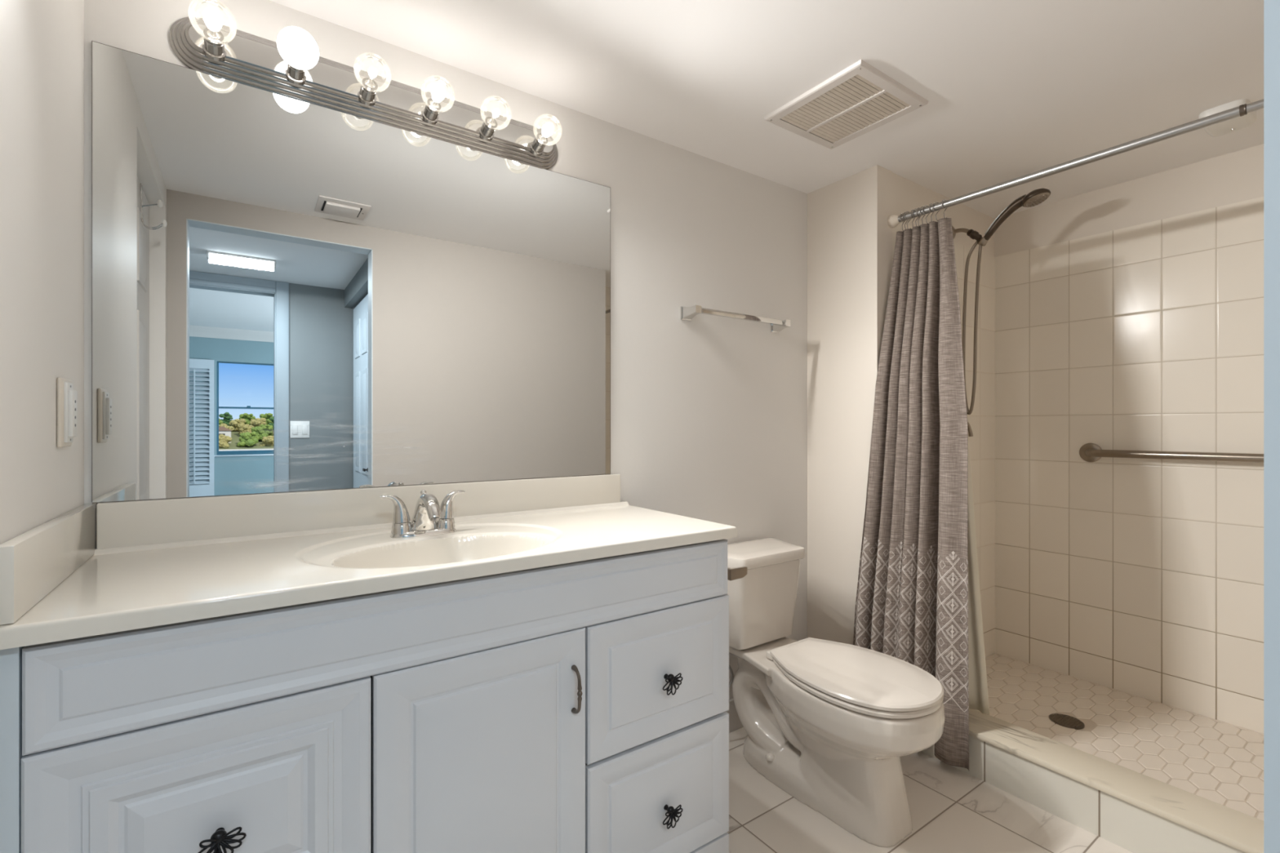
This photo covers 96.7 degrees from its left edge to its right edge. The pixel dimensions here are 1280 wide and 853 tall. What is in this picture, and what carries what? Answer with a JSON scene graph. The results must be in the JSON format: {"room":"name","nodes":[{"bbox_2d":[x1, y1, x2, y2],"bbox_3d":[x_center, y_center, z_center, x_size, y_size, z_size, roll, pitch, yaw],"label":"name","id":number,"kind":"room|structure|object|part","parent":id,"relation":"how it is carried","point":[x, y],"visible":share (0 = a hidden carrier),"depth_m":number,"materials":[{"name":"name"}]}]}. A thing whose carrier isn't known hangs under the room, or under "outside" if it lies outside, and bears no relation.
{"room":"bathroom","nodes":[
{"label":"bathroom","id":0,"kind":"room"},
{"bbox_2d":[0,0,84,544],"bbox_3d":[-0.723,0.075,0.493,0.100,2.180,1.538,0,0,-35],"label":"wall","id":1,"kind":"structure","parent":0,"point":[42,42],"depth_m":0.89,"materials":[{"name":"white paint"}]},
{"bbox_2d":[57,377,76,447],"bbox_3d":[-1.005,-0.025,1.001,0.017,0.120,0.074,0,0,-35],"label":"switch","id":2,"kind":"object","parent":1,"relation":"attached to","point":[66,396],"visible":1,"depth_m":0.98,"materials":[{"name":"beige plastic"}]},
{"bbox_3d":[-1.001,-0.024,1.004,0.006,0.082,0.032,0,0,-35],"label":"button panel","id":3,"kind":"part","parent":2,"relation":"part of","materials":[{"name":"white plastic"}]},
{"bbox_2d":[84,0,807,699],"bbox_3d":[-0.251,0.065,1.795,2.363,2.200,0.100,0,0,-35],"label":"wall","id":4,"kind":"structure","parent":0,"point":[708,413],"depth_m":2.00,"materials":[{"name":"white paint"}]},
{"bbox_2d":[91,40,610,503],"bbox_3d":[-0.597,-0.310,1.489,1.221,0.925,0.006,0,0,-35],"label":"mirror","id":5,"kind":"object","parent":4,"relation":"attached to","point":[289,295],"visible":1,"depth_m":1.36,"materials":[{"name":"glass"},{"name":"silver"}]},
{"bbox_2d":[96,474,620,549],"bbox_3d":[-0.577,0.215,1.493,1.241,0.124,0.020,0,0,-35],"label":"backsplash","id":6,"kind":"structure","parent":4,"relation":"attached to","point":[153,522],"depth_m":1.34,"materials":[{"name":"stone"}]},
{"bbox_2d":[168,0,562,169],"bbox_3d":[-0.583,-0.830,1.409,0.915,0.122,0.153,0,0,-35],"label":"vanity light","id":7,"kind":"object","parent":4,"relation":"attached to","point":[204,46],"visible":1,"depth_m":1.37,"materials":[{"name":"silver metal"}]},
{"bbox_3d":[-0.874,-0.831,1.165,0.080,0.080,0.085,0,0,-35],"label":"bulb","id":8,"kind":"part","parent":7,"relation":"part of","materials":[{"name":"clear glass"}]},
{"bbox_3d":[-0.889,-0.820,1.187,0.026,0.026,0.029,0,0,-35],"label":"bulb stem","id":9,"kind":"part","parent":7,"relation":"part of","materials":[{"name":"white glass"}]},
{"bbox_2d":[202,26,226,61],"bbox_3d":[-0.905,-0.813,1.209,0.042,0.050,0.056,0,0,-35],"label":"socket","id":10,"kind":"object","parent":7,"relation":"attached to","point":[214,42],"depth_m":1.20,"materials":[{"name":"silver metal"}]},
{"bbox_2d":[284,53,306,84],"bbox_3d":[-0.782,-0.813,1.295,0.042,0.050,0.056,0,0,-35],"label":"socket","id":11,"kind":"object","parent":7,"relation":"attached to","point":[295,65],"depth_m":1.29,"materials":[{"name":"silver metal"}]},
{"bbox_2d":[357,77,377,106],"bbox_3d":[-0.659,-0.813,1.381,0.042,0.050,0.056,0,0,-35],"label":"socket","id":12,"kind":"object","parent":7,"relation":"attached to","point":[367,88],"depth_m":1.37,"materials":[{"name":"silver metal"}]},
{"bbox_3d":[-0.644,-0.820,1.358,0.026,0.026,0.029,0,0,-35],"label":"bulb stem","id":13,"kind":"part","parent":7,"relation":"part of","materials":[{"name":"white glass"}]},
{"bbox_3d":[-0.628,-0.831,1.336,0.080,0.080,0.085,0,0,-35],"label":"bulb","id":14,"kind":"part","parent":7,"relation":"part of","materials":[{"name":"clear glass"}]},
{"bbox_2d":[422,97,440,124],"bbox_3d":[-0.536,-0.813,1.466,0.042,0.050,0.056,0,0,-35],"label":"socket","id":15,"kind":"object","parent":7,"relation":"attached to","point":[431,108],"depth_m":1.46,"materials":[{"name":"silver metal"}]},
{"bbox_3d":[-0.521,-0.820,1.444,0.026,0.026,0.029,0,0,-35],"label":"bulb stem","id":16,"kind":"part","parent":7,"relation":"part of","materials":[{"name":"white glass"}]},
{"bbox_3d":[-0.506,-0.831,1.422,0.080,0.080,0.085,0,0,-35],"label":"bulb","id":17,"kind":"part","parent":7,"relation":"part of","materials":[{"name":"clear glass"}]},
{"bbox_2d":[479,116,497,141],"bbox_3d":[-0.414,-0.813,1.552,0.042,0.050,0.056,0,0,-35],"label":"socket","id":18,"kind":"object","parent":7,"relation":"attached to","point":[488,126],"depth_m":1.55,"materials":[{"name":"silver metal"}]},
{"bbox_3d":[-0.398,-0.820,1.529,0.026,0.026,0.029,0,0,-35],"label":"bulb stem","id":19,"kind":"part","parent":7,"relation":"part of","materials":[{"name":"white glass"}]},
{"bbox_3d":[-0.383,-0.831,1.508,0.080,0.080,0.085,0,0,-35],"label":"bulb","id":20,"kind":"part","parent":7,"relation":"part of","materials":[{"name":"clear glass"}]},
{"bbox_2d":[530,133,547,155],"bbox_3d":[-0.291,-0.813,1.638,0.042,0.050,0.056,0,0,-35],"label":"socket","id":21,"kind":"object","parent":7,"relation":"attached to","point":[539,141],"depth_m":1.63,"materials":[{"name":"silver metal"}]},
{"bbox_3d":[-0.275,-0.820,1.615,0.026,0.026,0.029,0,0,-35],"label":"bulb stem","id":22,"kind":"part","parent":7,"relation":"part of","materials":[{"name":"silver metal"}]},
{"bbox_3d":[-0.260,-0.831,1.593,0.080,0.080,0.085,0,0,-35],"label":"bulb","id":23,"kind":"part","parent":7,"relation":"part of","materials":[{"name":"clear glass"}]},
{"bbox_2d":[725,698,743,733],"bbox_3d":[0.418,1.086,2.005,0.925,0.118,0.321,0,0,-35],"label":"baseboard","id":24,"kind":"structure","parent":4,"relation":"attached to","point":[735,723],"depth_m":2.14,"materials":[{"name":"white paint"}]},
{"bbox_2d":[680,305,790,333],"bbox_3d":[0.371,-0.402,2.123,0.507,0.046,0.072,0,0,-35],"label":"towel bar","id":25,"kind":"object","parent":4,"relation":"attached to","point":[687,313],"visible":1,"depth_m":2.06,"materials":[{"name":"silver metal"}]},
{"bbox_3d":[0.384,-0.407,2.106,0.440,0.018,0.016,0,0,-35],"label":"rail","id":26,"kind":"part","parent":25,"relation":"part of","materials":[{"name":"silver metal"}]},
{"bbox_2d":[270,0,1263,218],"bbox_3d":[0.701,-1.015,1.264,3.417,0.060,2.060,0,0,-35],"label":"ceiling","id":27,"kind":"structure","parent":0,"point":[1012,89],"depth_m":1.56,"materials":[{"name":"paint"}]},
{"bbox_2d":[764,59,928,149],"bbox_3d":[0.632,-0.979,1.763,0.340,0.013,0.347,0,0,-35],"label":"ceiling vent","id":28,"kind":"object","parent":27,"relation":"in","point":[860,99],"visible":1,"depth_m":1.74,"materials":[{"name":"paint"}]},
{"bbox_2d":[1198,98,1256,136],"bbox_3d":[1.848,-0.965,1.789,0.170,0.041,0.110,0,0,-35],"label":"ceiling sensor","id":29,"kind":"object","parent":27,"relation":"attached to","point":[1237,123],"visible":0.69,"depth_m":1.77,"materials":[{"name":"white plastic"}]},
{"bbox_2d":[807,164,892,644],"bbox_3d":[0.839,0.075,2.297,0.100,2.180,0.323,0,0,-35],"label":"wall","id":30,"kind":"structure","parent":0,"point":[850,234],"depth_m":2.27,"materials":[{"name":"white paint"}]},
{"bbox_2d":[887,98,1263,227],"bbox_3d":[1.403,-0.789,1.556,0.048,0.048,1.537,0,0,-35],"label":"shower rod","id":31,"kind":"object","parent":30,"relation":"attached to","point":[893,220],"visible":0.98,"depth_m":1.66,"materials":[{"name":"metal"}]},
{"bbox_2d":[903,211,911,229],"bbox_3d":[1.003,-0.773,2.130,0.036,0.071,0.006,0,0,-19],"label":"curtain ring","id":32,"kind":"object","parent":31,"relation":"hanging from","point":[905,211],"visible":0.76,"depth_m":2.13,"materials":[{"name":"silver metal"}]},
{"bbox_2d":[912,208,919,227],"bbox_3d":[1.022,-0.773,2.103,0.036,0.071,0.006,0,0,-16],"label":"curtain ring","id":33,"kind":"object","parent":31,"relation":"hanging from","point":[915,208],"visible":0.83,"depth_m":2.10,"materials":[{"name":"silver metal"}]},
{"bbox_2d":[915,207,920,226],"bbox_3d":[1.027,-0.773,2.096,0.036,0.071,0.006,0,0,-37],"label":"curtain ring","id":34,"kind":"object","parent":31,"relation":"hanging from","point":[917,207],"visible":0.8,"depth_m":2.09,"materials":[{"name":"silver metal"}]},
{"bbox_2d":[922,204,929,224],"bbox_3d":[1.044,-0.773,2.071,0.036,0.071,0.006,0,0,-15],"label":"curtain ring","id":35,"kind":"object","parent":31,"relation":"hanging from","point":[926,205],"visible":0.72,"depth_m":2.07,"materials":[{"name":"silver metal"}]},
{"bbox_2d":[932,201,940,221],"bbox_3d":[1.065,-0.773,2.042,0.036,0.071,0.006,0,0,-14],"label":"curtain ring","id":36,"kind":"object","parent":31,"relation":"hanging from","point":[935,202],"visible":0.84,"depth_m":2.04,"materials":[{"name":"silver metal"}]},
{"bbox_2d":[941,199,946,218],"bbox_3d":[1.081,-0.773,2.019,0.036,0.071,0.006,0,0,-32],"label":"curtain ring","id":37,"kind":"object","parent":31,"relation":"hanging from","point":[943,199],"visible":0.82,"depth_m":2.02,"materials":[{"name":"silver metal"}]},
{"bbox_2d":[727,727,1132,852],"bbox_3d":[0.289,1.170,0.977,2.413,0.050,2.060,0,0,-35],"label":"floor","id":38,"kind":"structure","parent":0,"point":[953,811],"depth_m":1.64,"materials":[{"name":"tile"}]},
{"bbox_2d":[0,538,728,852],"bbox_3d":[-0.427,0.714,1.284,1.282,0.862,0.532,0,0,-35],"label":"vanity cabinet","id":39,"kind":"object","parent":38,"relation":"on","point":[576,707],"visible":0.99,"depth_m":1.01,"materials":[{"name":"paint"}]},
{"bbox_3d":[-0.637,0.609,0.864,0.418,0.352,0.020,0,0,-35],"label":"drawer","id":40,"kind":"part","parent":39,"relation":"part of","materials":[{"name":"white wood"}]},
{"bbox_3d":[-0.622,0.621,0.843,0.064,0.051,0.033,0,0,-35],"label":"knob","id":41,"kind":"part","parent":39,"relation":"part of","materials":[{"name":"black metal"}]},
{"bbox_2d":[0,474,737,649],"bbox_3d":[-0.431,0.276,1.291,1.289,0.248,0.520,0,0,-35],"label":"countertop","id":42,"kind":"structure","parent":39,"relation":"on","point":[94,569],"depth_m":1.17,"materials":[{"name":"stone"}]},
{"bbox_2d":[379,489,465,538],"bbox_3d":[-0.520,0.206,1.360,0.151,0.104,0.151,0,0,7],"label":"faucet","id":43,"kind":"object","parent":42,"relation":"on","point":[428,510],"visible":1,"depth_m":1.34,"materials":[{"name":"silver metal"}]},
{"bbox_3d":[-0.572,0.191,1.330,0.067,0.066,0.039,0,0,-35],"label":"lever handle","id":44,"kind":"part","parent":43,"relation":"part of","materials":[{"name":"silver metal"}]},
{"bbox_3d":[-0.561,0.238,1.338,0.047,0.030,0.047,0,0,-35],"label":"handle","id":45,"kind":"part","parent":43,"relation":"part of","materials":[{"name":"silver metal"}]},
{"bbox_3d":[-0.519,0.251,1.367,0.150,0.013,0.058,0,0,-35],"label":"plate","id":46,"kind":"part","parent":43,"relation":"part of","materials":[{"name":"silver metal"}]},
{"bbox_3d":[-0.528,0.201,1.387,0.015,0.093,0.015,0,0,-35],"label":"lift rod","id":47,"kind":"part","parent":43,"relation":"part of","materials":[{"name":"silver metal"}]},
{"bbox_3d":[-0.498,0.207,1.337,0.068,0.102,0.137,0,0,-35],"label":"spout","id":48,"kind":"part","parent":43,"relation":"part of","materials":[{"name":"silver metal"}]},
{"bbox_3d":[-0.477,0.238,1.396,0.047,0.030,0.047,0,0,-35],"label":"handle","id":49,"kind":"part","parent":43,"relation":"part of","materials":[{"name":"silver metal"}]},
{"bbox_3d":[-0.466,0.191,1.404,0.067,0.066,0.039,0,0,-35],"label":"lever handle","id":50,"kind":"part","parent":43,"relation":"part of","materials":[{"name":"silver metal"}]},
{"bbox_3d":[-0.310,0.714,1.116,1.246,0.862,0.010,0,0,-35],"label":"frame","id":51,"kind":"part","parent":39,"relation":"part of","materials":[{"name":"white wood"}]},
{"bbox_3d":[-0.291,0.736,1.105,0.418,0.609,0.020,0,0,-35],"label":"door","id":52,"kind":"part","parent":39,"relation":"part of","materials":[{"name":"white wood"}]},
{"bbox_3d":[-0.131,0.552,1.186,0.011,0.101,0.033,0,0,-35],"label":"handle","id":53,"kind":"part","parent":39,"relation":"part of","materials":[{"name":"grey metal"}]},
{"bbox_3d":[0.055,0.580,1.347,0.416,0.296,0.020,0,0,-35],"label":"drawer","id":54,"kind":"part","parent":39,"relation":"part of","materials":[{"name":"white wood"}]},
{"bbox_3d":[0.055,0.887,1.347,0.416,0.302,0.020,0,0,-35],"label":"drawer","id":55,"kind":"part","parent":39,"relation":"part of","materials":[{"name":"white wood"}]},
{"bbox_3d":[0.071,0.906,1.326,0.059,0.047,0.032,0,0,-35],"label":"knob","id":56,"kind":"part","parent":39,"relation":"part of","materials":[{"name":"black metal"}]},
{"bbox_3d":[0.071,0.598,1.326,0.059,0.047,0.032,0,0,-35],"label":"knob","id":57,"kind":"part","parent":39,"relation":"part of","materials":[{"name":"black metal"}]},
{"bbox_3d":[-0.293,1.095,1.107,1.260,0.100,0.018,0,0,-35],"label":"rail","id":58,"kind":"part","parent":39,"relation":"part of","materials":[{"name":"white wood"}]},
{"bbox_2d":[727,537,945,847],"bbox_3d":[0.558,0.788,1.814,0.443,0.714,0.765,0,0,-35],"label":"toilet","id":59,"kind":"object","parent":38,"relation":"on","point":[830,724],"visible":0.98,"depth_m":1.69,"materials":[{"name":"ceramic"}]},
{"bbox_2d":[728,665,733,688],"bbox_3d":[0.264,0.864,2.018,0.144,0.206,0.068,0,0,2],"label":"supply hose","id":60,"kind":"object","parent":59,"relation":"attached to","point":[730,668],"visible":0.27,"depth_m":2.04,"materials":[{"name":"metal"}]},
{"bbox_3d":[0.314,0.472,1.836,0.072,0.038,0.019,0,0,-23],"label":"flush lever","id":61,"kind":"part","parent":59,"relation":"part of","materials":[{"name":"silver metal"}]},
{"bbox_3d":[0.405,0.614,2.044,0.407,0.290,0.198,0,0,-35],"label":"tank","id":62,"kind":"part","parent":59,"relation":"part of","materials":[{"name":"ceramic"}]},
{"bbox_3d":[0.406,0.452,2.042,0.434,0.042,0.218,0,0,-35],"label":"tank lid","id":63,"kind":"part","parent":59,"relation":"part of","materials":[{"name":"ceramic"}]},
{"bbox_3d":[0.572,0.954,1.804,0.369,0.383,0.736,0,0,-35],"label":"bowl","id":64,"kind":"part","parent":59,"relation":"part of","materials":[{"name":"ceramic"}]},
{"bbox_3d":[0.642,0.728,1.704,0.362,0.022,0.486,0,0,-35],"label":"lid","id":65,"kind":"part","parent":59,"relation":"part of","materials":[{"name":"plastic"}]},
{"bbox_3d":[0.645,0.750,1.700,0.362,0.018,0.471,0,0,-35],"label":"seat","id":66,"kind":"part","parent":59,"relation":"part of","materials":[{"name":"plastic"}]},
{"bbox_2d":[920,735,1245,852],"bbox_3d":[1.398,1.079,1.553,0.146,0.133,1.537,0,0,-35],"label":"shower curb","id":67,"kind":"object","parent":38,"relation":"on","point":[1130,827],"visible":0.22,"depth_m":1.62,"materials":[{"name":"tile"}]},
{"bbox_2d":[968,708,1263,852],"bbox_3d":[1.396,1.002,1.551,0.164,0.019,1.537,0,0,-35],"label":"shower curb top","id":68,"kind":"object","parent":67,"relation":"on","point":[1238,830],"visible":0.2,"depth_m":1.58,"materials":[{"name":"stone"}]},
{"bbox_2d":[892,172,995,657],"bbox_3d":[1.317,0.065,2.464,0.874,2.160,0.050,0,0,-35],"label":"wall","id":69,"kind":"structure","parent":0,"point":[981,420],"depth_m":2.60,"materials":[{"name":"paint"}]},
{"bbox_2d":[967,422,973,436],"bbox_3d":[1.351,-0.015,2.420,0.157,0.150,0.061,0,0,-35],"label":"shower valve","id":70,"kind":"object","parent":69,"relation":"attached to","point":[970,431],"visible":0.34,"depth_m":2.43,"materials":[{"name":"silver metal"}]},
{"bbox_2d":[951,187,1050,414],"bbox_3d":[1.444,-0.480,2.299,0.096,0.859,0.366,0,0,-35],"label":"shower","id":71,"kind":"object","parent":69,"relation":"attached to","point":[1036,197],"visible":0.99,"depth_m":2.36,"materials":[{"name":"silver metal"}]},
{"bbox_3d":[1.365,-0.827,2.413,0.017,0.038,0.079,0,0,-35],"label":"shower arm","id":72,"kind":"part","parent":71,"relation":"part of","materials":[{"name":"silver metal"}]},
{"bbox_3d":[1.459,-0.846,2.277,0.030,0.118,0.149,0,0,-35],"label":"handle trim","id":73,"kind":"part","parent":71,"relation":"part of","materials":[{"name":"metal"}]},
{"bbox_3d":[1.458,-0.830,2.278,0.041,0.151,0.172,0,0,-35],"label":"handle","id":74,"kind":"part","parent":71,"relation":"part of","materials":[{"name":"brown metal"}]},
{"bbox_2d":[975,653,1263,821],"bbox_3d":[1.780,1.105,1.819,0.812,0.080,1.537,0,0,-35],"label":"floor","id":75,"kind":"structure","parent":0,"point":[1220,762],"depth_m":1.99,"materials":[{"name":"tile"}]},
{"bbox_2d":[1048,713,1084,729],"bbox_3d":[1.542,1.065,2.058,0.104,0.006,0.104,0,0,-35],"label":"shower drain","id":76,"kind":"object","parent":75,"relation":"on","point":[1066,721],"visible":1,"depth_m":2.05,"materials":[{"name":"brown metal"}]},
{"bbox_2d":[994,143,1263,733],"bbox_3d":[2.131,0.065,2.095,0.080,2.160,1.587,0,0,-35],"label":"wall","id":77,"kind":"structure","parent":0,"point":[1144,578],"depth_m":2.25,"materials":[{"name":"tile"}]},
{"bbox_2d":[1079,443,1263,462],"bbox_3d":[2.106,0.107,2.013,0.056,0.080,0.932,0,0,-35],"label":"grab bar","id":78,"kind":"object","parent":77,"relation":"attached to","point":[1089,452],"visible":1,"depth_m":2.15,"materials":[{"name":"silver metal"}]},
{"bbox_2d":[1263,0,1279,852],"bbox_3d":[0.123,0.134,0.107,0.719,2.022,0.102,0,0,-35],"label":"door frame","id":79,"kind":"structure","parent":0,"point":[1271,7],"depth_m":0.35,"materials":[{"name":"paint"}]},
{"label":"curtain ring","id":80,"kind":"object","parent":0,"visible":0},
{"bbox_2d":[853,217,968,770],"bbox_3d":[0.984,0.183,2.047,0.183,1.853,0.440,0,0,-35],"label":"shower curtain","id":81,"kind":"object","parent":80,"relation":"hanging from","point":[912,600],"visible":0.9,"depth_m":2.00,"materials":[{"name":"fabric"}]},
{"bbox_2d":[968,442,989,715],"bbox_3d":[1.113,0.123,2.056,0.048,1.727,0.272,0,0,-43],"label":"liner","id":82,"kind":"object","parent":80,"relation":"hanging from","point":[977,675],"visible":0.1,"depth_m":1.99,"materials":[{"name":"plastic"}]}
]}

